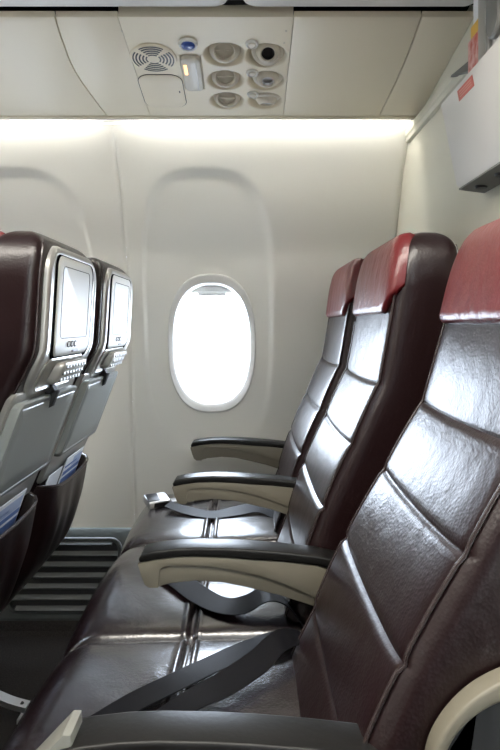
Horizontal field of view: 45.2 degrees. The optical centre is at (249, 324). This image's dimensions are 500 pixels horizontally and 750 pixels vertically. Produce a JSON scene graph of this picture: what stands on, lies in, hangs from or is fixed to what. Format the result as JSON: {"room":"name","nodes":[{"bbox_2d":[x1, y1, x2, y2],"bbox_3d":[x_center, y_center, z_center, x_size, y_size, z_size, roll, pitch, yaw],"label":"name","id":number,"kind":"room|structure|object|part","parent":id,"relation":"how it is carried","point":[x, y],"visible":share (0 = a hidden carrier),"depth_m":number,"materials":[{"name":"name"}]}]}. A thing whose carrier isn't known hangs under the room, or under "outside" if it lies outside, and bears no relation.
{"room":"aircraft cabin","nodes":[
{"label":"aircraft cabin","id":0,"kind":"room"},
{"bbox_2d":[0,637,70,749],"bbox_3d":[-0.750,1.025,0.150,3.900,0.050,4.100,0,0,0],"label":"floor","id":1,"kind":"structure","parent":0,"point":[26,663],"depth_m":1.76,"materials":[{"name":"grey carpet"}]},
{"bbox_2d":[0,231,95,611],"bbox_3d":[-0.699,0.414,1.215,0.696,1.172,0.426,0,0,0],"label":"seat","id":2,"kind":"object","parent":1,"relation":"on","point":[48,286],"visible":0.98,"depth_m":1.11,"materials":[{"name":"black leather"}]},
{"bbox_2d":[0,488,26,534],"bbox_3d":[-0.532,0.470,1.195,0.083,0.221,0.250,0,0,0],"label":"card","id":3,"kind":"object","parent":2,"relation":"on","point":[9,511],"visible":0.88,"depth_m":1.26,"materials":[{"name":"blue paper"}]},
{"bbox_2d":[0,494,23,520],"bbox_3d":[-0.498,0.382,1.246,0.001,0.028,0.128,20,0,0],"label":"picture","id":4,"kind":"object","parent":3,"relation":"on","point":[9,509],"depth_m":1.25},
{"bbox_2d":[0,384,76,497],"bbox_3d":[-0.434,0.221,1.215,0.103,0.211,0.340,0,0,0],"label":"tray","id":5,"kind":"object","parent":2,"relation":"on","point":[32,416],"depth_m":1.15,"materials":[{"name":"grey plastic"}]},
{"bbox_3d":[-0.521,0.222,1.215,0.317,0.786,0.376,0,0,0],"label":"backrest","id":6,"kind":"part","parent":2,"relation":"part of","materials":[{"name":"black leather"}]},
{"bbox_2d":[53,256,92,356],"bbox_3d":[-0.363,-0.035,1.227,0.023,0.190,0.238,0,0,0],"label":"monitor","id":7,"kind":"object","parent":2,"relation":"on","point":[73,280],"depth_m":1.20,"materials":[{"name":"grey plastic"}]},
{"bbox_2d":[0,257,132,723],"bbox_3d":[-0.699,0.414,1.645,0.696,1.172,0.426,0,0,0],"label":"seat","id":8,"kind":"object","parent":1,"relation":"on","point":[56,506],"visible":0.47,"depth_m":1.53,"materials":[{"name":"black leather"}]},
{"bbox_3d":[-0.623,0.842,1.500,0.212,0.316,0.040,0,0,0],"label":"leg","id":9,"kind":"part","parent":8,"relation":"part of","materials":[{"name":"silver metal"}]},
{"bbox_2d":[45,466,62,484],"bbox_3d":[-0.539,0.479,1.553,0.076,0.202,0.110,0,0,0],"label":"booklet","id":10,"kind":"object","parent":8,"relation":"on","point":[52,479],"visible":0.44,"depth_m":1.56,"materials":[{"name":"white paper"}]},
{"bbox_2d":[58,446,83,483],"bbox_3d":[-0.532,0.470,1.695,0.083,0.221,0.160,0,0,0],"label":"card","id":11,"kind":"object","parent":8,"relation":"in","point":[70,466],"visible":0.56,"depth_m":1.69,"materials":[{"name":"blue paper"}]},
{"bbox_2d":[71,451,81,464],"bbox_3d":[-0.498,0.382,1.726,0.001,0.028,0.078,20,0,0],"label":"picture","id":12,"kind":"object","parent":11,"relation":"on","point":[77,456],"depth_m":1.73},
{"bbox_3d":[-0.521,0.222,1.645,0.317,0.786,0.376,0,0,0],"label":"backrest","id":13,"kind":"part","parent":8,"relation":"part of","materials":[{"name":"grey plastic"}]},
{"bbox_2d":[54,368,117,455],"bbox_3d":[-0.434,0.221,1.645,0.103,0.211,0.340,0,0,0],"label":"tray","id":14,"kind":"object","parent":8,"relation":"on","point":[94,386],"depth_m":1.55,"materials":[{"name":"grey plastic"}]},
{"bbox_2d":[108,275,130,347],"bbox_3d":[-0.363,-0.035,1.657,0.023,0.190,0.238,0,0,0],"label":"monitor","id":15,"kind":"object","parent":8,"relation":"on","point":[120,285],"depth_m":1.64,"materials":[{"name":"grey plastic"}]},
{"bbox_2d":[119,258,363,556],"bbox_3d":[0.017,0.414,1.659,0.685,1.172,0.454,0,0,0],"label":"seat","id":16,"kind":"object","parent":1,"relation":"on","point":[163,518],"visible":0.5,"depth_m":1.56,"materials":[{"name":"black leather"}]},
{"bbox_2d":[119,494,278,556],"bbox_3d":[-0.105,0.574,1.645,0.440,0.161,0.426,0,0,0],"label":"seat cushion","id":17,"kind":"object","parent":16,"relation":"on","point":[163,518],"depth_m":1.53,"materials":[{"name":"black leather"}]},
{"bbox_3d":[0.005,0.418,1.862,0.377,0.108,0.045,0,0,0],"label":"armrest","id":18,"kind":"part","parent":16,"relation":"part of","materials":[{"name":"brown plastic"}]},
{"bbox_3d":[0.201,0.222,1.645,0.317,0.786,0.376,0,0,0],"label":"backrest","id":19,"kind":"part","parent":16,"relation":"part of","materials":[{"name":"black leather"}]},
{"bbox_2d":[2,218,499,749],"bbox_3d":[0.051,0.428,0.776,0.752,1.144,0.496,0,0,0],"label":"seat","id":20,"kind":"object","parent":1,"relation":"on","point":[398,646],"visible":1,"depth_m":0.72,"materials":[{"name":"black leather"}]},
{"bbox_3d":[-0.012,0.443,0.575,0.412,0.125,0.045,0,0,0],"label":"armrest","id":21,"kind":"part","parent":20,"relation":"part of","materials":[{"name":"grey plastic"}]},
{"bbox_2d":[2,639,300,749],"bbox_3d":[-0.105,0.574,0.785,0.440,0.161,0.426,0,0,0],"label":"seat cushion","id":22,"kind":"object","parent":20,"relation":"on","point":[94,679],"depth_m":0.83,"materials":[{"name":"black leather"}]},
{"bbox_3d":[0.005,0.431,1.000,0.377,0.108,0.045,0,0,0],"label":"armrest","id":23,"kind":"part","parent":20,"relation":"part of","materials":[{"name":"brown plastic"}]},
{"bbox_3d":[0.232,0.237,0.742,0.317,0.786,0.376,6,0,0],"label":"backrest","id":24,"kind":"part","parent":20,"relation":"part of","materials":[{"name":"black leather"}]},
{"bbox_3d":[0.211,0.416,0.546,0.217,0.173,0.013,0,0,0],"label":"panel","id":25,"kind":"part","parent":20,"relation":"part of","materials":[{"name":"black"}]},
{"bbox_2d":[62,232,458,658],"bbox_3d":[0.021,0.416,1.229,0.693,1.169,0.454,0,0,0],"label":"seat","id":26,"kind":"object","parent":1,"relation":"on","point":[401,285],"visible":0.6,"depth_m":1.05,"materials":[{"name":"black leather"}]},
{"bbox_2d":[62,546,304,658],"bbox_3d":[-0.105,0.574,1.215,0.440,0.161,0.426,0,0,0],"label":"seat cushion","id":27,"kind":"object","parent":26,"relation":"on","point":[121,608],"depth_m":1.05,"materials":[{"name":"black leather"}]},
{"bbox_3d":[0.005,0.423,1.432,0.377,0.108,0.045,0,0,0],"label":"armrest","id":28,"kind":"part","parent":26,"relation":"part of","materials":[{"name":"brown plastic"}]},
{"bbox_3d":[0.205,0.223,1.215,0.317,0.786,0.376,1,0,0],"label":"backrest","id":29,"kind":"part","parent":26,"relation":"part of","materials":[{"name":"black leather"}]},
{"bbox_2d":[0,621,77,636],"bbox_3d":[-1.125,0.981,1.938,3.151,0.038,0.026,0,0,0],"label":"baseboard","id":30,"kind":"structure","parent":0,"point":[7,628],"depth_m":1.94,"materials":[{"name":"black plastic"}]},
{"bbox_2d":[0,123,409,527],"bbox_3d":[-1.124,0.058,1.855,3.152,1.248,0.342,0,0,0],"label":"wall","id":31,"kind":"structure","parent":0,"point":[276,210],"depth_m":1.85,"materials":[{"name":"white plastic"}]},
{"bbox_2d":[0,11,105,115],"bbox_3d":[-0.705,-0.595,1.403,0.643,0.074,0.393,0,0,0],"label":"overhead panel","id":32,"kind":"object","parent":31,"relation":"attached to","point":[38,76],"depth_m":1.40,"materials":[{"name":"beige plastic"}]},
{"bbox_2d":[7,537,121,613],"bbox_3d":[-0.612,0.827,1.982,0.370,0.228,0.075,0,0,0],"label":"air vent","id":33,"kind":"object","parent":31,"relation":"attached to","point":[66,582],"visible":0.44,"depth_m":1.98,"materials":[{"name":"grey metal"}]},
{"bbox_2d":[0,527,131,620],"bbox_3d":[-1.124,0.844,2.026,3.152,0.332,0.148,0,0,0],"label":"trim","id":34,"kind":"structure","parent":31,"relation":"attached to","point":[121,534],"depth_m":1.96,"materials":[{"name":"grey"}]},
{"bbox_2d":[56,11,149,115],"bbox_3d":[-0.336,-0.595,1.403,0.140,0.074,0.393,0,0,0],"label":"overhead panel","id":35,"kind":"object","parent":31,"relation":"attached to","point":[96,46],"depth_m":1.35,"materials":[{"name":"beige plastic"}]},
{"bbox_2d":[0,0,226,6],"bbox_3d":[-0.567,-0.836,0.937,1.066,0.445,0.480,0,0,0],"label":"bin","id":36,"kind":"object","parent":31,"relation":"attached to","point":[3,3],"visible":1,"depth_m":1.14,"materials":[{"name":"grey plastic"}]},
{"bbox_2d":[0,120,410,123],"bbox_3d":[-1.119,-0.614,1.674,3.141,0.092,0.132,0,0,0],"label":"trim","id":37,"kind":"structure","parent":31,"relation":"attached to","point":[1,121],"depth_m":1.68,"materials":[{"name":"white plastic"}]},
{"bbox_2d":[118,5,292,115],"bbox_3d":[-0.091,-0.602,1.405,0.356,0.089,0.398,0,0,0],"label":"overhead control panel","id":38,"kind":"object","parent":31,"relation":"attached to","point":[222,60],"visible":1,"depth_m":1.34,"materials":[{"name":"beige plastic"}]},
{"bbox_2d":[130,43,176,71],"bbox_3d":[-0.216,-0.596,1.342,0.104,0.020,0.103,0,0,0],"label":"speaker grille","id":39,"kind":"object","parent":38,"relation":"attached to","point":[145,57],"depth_m":1.33,"materials":[{"name":"beige plastic"}]},
{"bbox_3d":[-0.215,-0.576,1.480,0.104,0.003,0.147,0,-9,0],"label":"hatch lid","id":40,"kind":"part","parent":38,"relation":"part of","materials":[{"name":"beige plastic"}]},
{"bbox_2d":[209,42,239,62],"bbox_3d":[-0.057,-0.612,1.333,0.068,0.045,0.062,0,0,0],"label":"light","id":41,"kind":"object","parent":38,"relation":"attached to","point":[219,52],"depth_m":1.33,"materials":[{"name":"beige plastic"}]},
{"bbox_2d":[211,70,239,87],"bbox_3d":[-0.059,-0.596,1.433,0.068,0.045,0.062,0,0,0],"label":"light","id":42,"kind":"object","parent":38,"relation":"attached to","point":[219,78],"depth_m":1.43,"materials":[{"name":"beige plastic"}]},
{"bbox_2d":[214,92,239,107],"bbox_3d":[-0.058,-0.582,1.525,0.068,0.045,0.062,0,0,0],"label":"light","id":43,"kind":"object","parent":38,"relation":"attached to","point":[221,99],"depth_m":1.53,"materials":[{"name":"beige plastic"}]},
{"bbox_2d":[245,39,258,48],"bbox_3d":[0.004,-0.604,1.292,0.029,0.010,0.029,0,0,0],"label":"light switch","id":44,"kind":"object","parent":38,"relation":"attached to","point":[249,43],"depth_m":1.29,"materials":[{"name":"beige plastic"}]},
{"bbox_2d":[246,69,258,77],"bbox_3d":[0.005,-0.587,1.400,0.029,0.010,0.029,0,0,0],"label":"light switch","id":45,"kind":"object","parent":38,"relation":"attached to","point":[252,73],"depth_m":1.40,"materials":[{"name":"beige plastic"}]},
{"bbox_2d":[247,91,258,98],"bbox_3d":[0.007,-0.572,1.492,0.029,0.010,0.029,0,0,0],"label":"light switch","id":46,"kind":"object","parent":38,"relation":"attached to","point":[250,94],"depth_m":1.49,"materials":[{"name":"beige plastic"}]},
{"bbox_2d":[0,119,413,119],"bbox_3d":[-1.119,-0.570,1.615,3.141,0.034,0.004,0,0,0],"label":"trim","id":47,"kind":"structure","parent":31,"relation":"attached to","point":[0,119],"depth_m":1.62,"materials":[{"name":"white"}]},
{"bbox_2d":[0,114,415,118],"bbox_3d":[-1.119,-0.561,1.606,3.141,0.016,0.012,0,0,0],"label":"trim","id":48,"kind":"structure","parent":31,"relation":"attached to","point":[106,116],"depth_m":1.60,"materials":[{"name":"beige plastic"}]},
{"bbox_2d":[168,274,255,412],"bbox_3d":[-0.126,0.063,2.004,0.290,0.457,0.141,0,0,0],"label":"window","id":49,"kind":"structure","parent":31,"relation":"in","point":[203,284],"depth_m":1.98,"materials":[{"name":"white plastic"}]},
{"bbox_2d":[191,286,233,292],"bbox_3d":[-0.126,-0.120,1.997,0.155,0.027,0.003,0,0,0],"label":"shade","id":50,"kind":"object","parent":49,"relation":"attached to","point":[202,289],"depth_m":2.00,"materials":[{"name":"white plastic"}]},
{"bbox_2d":[0,0,472,16],"bbox_3d":[-1.119,-0.849,1.387,3.141,0.503,0.441,0,0,0],"label":"trim","id":51,"kind":"structure","parent":31,"relation":"attached to","point":[228,2],"depth_m":1.24,"materials":[{"name":"black plastic"}]},
{"bbox_2d":[283,11,420,115],"bbox_3d":[0.219,-0.595,1.403,0.261,0.074,0.393,0,0,0],"label":"ceiling panel","id":52,"kind":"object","parent":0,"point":[341,63],"depth_m":1.35,"materials":[{"name":"beige plastic"}]},
{"bbox_2d":[396,5,499,248],"bbox_3d":[0.467,-0.060,1.180,0.030,2.120,1.760,0,0,0],"label":"wall","id":53,"kind":"structure","parent":0,"point":[431,200],"depth_m":1.44,"materials":[{"name":"white plastic"}]},
{"bbox_2d":[244,0,472,6],"bbox_3d":[0.211,-0.836,0.937,0.467,0.445,0.480,0,0,0],"label":"bin","id":54,"kind":"object","parent":53,"relation":"attached to","point":[258,3],"visible":0.96,"depth_m":1.14,"materials":[{"name":"grey plastic"}]},
{"bbox_2d":[380,11,472,115],"bbox_3d":[0.399,-0.595,1.403,0.105,0.074,0.393,0,0,0],"label":"ceiling panel","id":55,"kind":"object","parent":53,"relation":"attached to","point":[438,34],"depth_m":1.35,"materials":[{"name":"beige plastic"}]},
{"bbox_2d":[405,52,467,142],"bbox_3d":[0.445,-0.535,1.125,0.013,0.041,1.150,0,0,0],"label":"trim","id":56,"kind":"structure","parent":53,"relation":"attached to","point":[433,105],"depth_m":1.43,"materials":[{"name":"beige plastic"}]},
{"bbox_2d":[451,62,467,76],"bbox_3d":[0.442,-0.519,1.237,0.020,0.038,0.118,0,0,0],"label":"trim","id":57,"kind":"structure","parent":53,"relation":"attached to","point":[464,69],"depth_m":1.23,"materials":[{"name":"grey plastic"}]},
{"bbox_2d":[441,37,499,192],"bbox_3d":[0.408,-0.339,0.827,0.085,0.175,0.654,0,0,0],"label":"box","id":58,"kind":"object","parent":53,"relation":"attached to","point":[471,112],"visible":1,"depth_m":1.02,"materials":[{"name":"grey plastic"}]},
{"bbox_2d":[478,0,499,61],"bbox_3d":[0.415,-0.524,0.882,0.072,0.168,0.465,0,0,0],"label":"magazine rack","id":59,"kind":"object","parent":53,"relation":"attached to","point":[488,10],"visible":0.62,"depth_m":0.96,"materials":[{"name":"grey plastic"}]},
{"bbox_2d":[468,31,477,72],"bbox_3d":[0.405,-0.486,1.028,0.006,0.068,0.157,0,0,0],"label":"magazine","id":60,"kind":"object","parent":59,"relation":"in","point":[473,43],"visible":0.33,"depth_m":1.08,"materials":[{"name":"paper"}]},
{"bbox_2d":[471,19,477,38],"bbox_3d":[0.411,-0.500,1.029,0.006,0.097,0.159,0,0,0],"label":"magazine","id":61,"kind":"object","parent":59,"relation":"in","point":[474,28],"visible":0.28,"depth_m":1.09,"materials":[{"name":"paper"}]},
{"bbox_2d":[473,0,477,24],"bbox_3d":[0.417,-0.528,1.031,0.006,0.153,0.163,0,0,0],"label":"magazine","id":62,"kind":"object","parent":59,"relation":"in","point":[475,2],"visible":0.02,"depth_m":1.10,"materials":[{"name":"white paper"}]},
{"bbox_3d":[0.393,-0.524,1.002,0.014,0.168,0.032,0,0,0],"label":"post","id":63,"kind":"part","parent":59,"relation":"part of","materials":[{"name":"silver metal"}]},
{"bbox_3d":[0.393,-0.524,0.976,0.014,0.168,0.008,0,0,0],"label":"post","id":64,"kind":"part","parent":59,"relation":"part of","materials":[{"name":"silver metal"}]}
]}

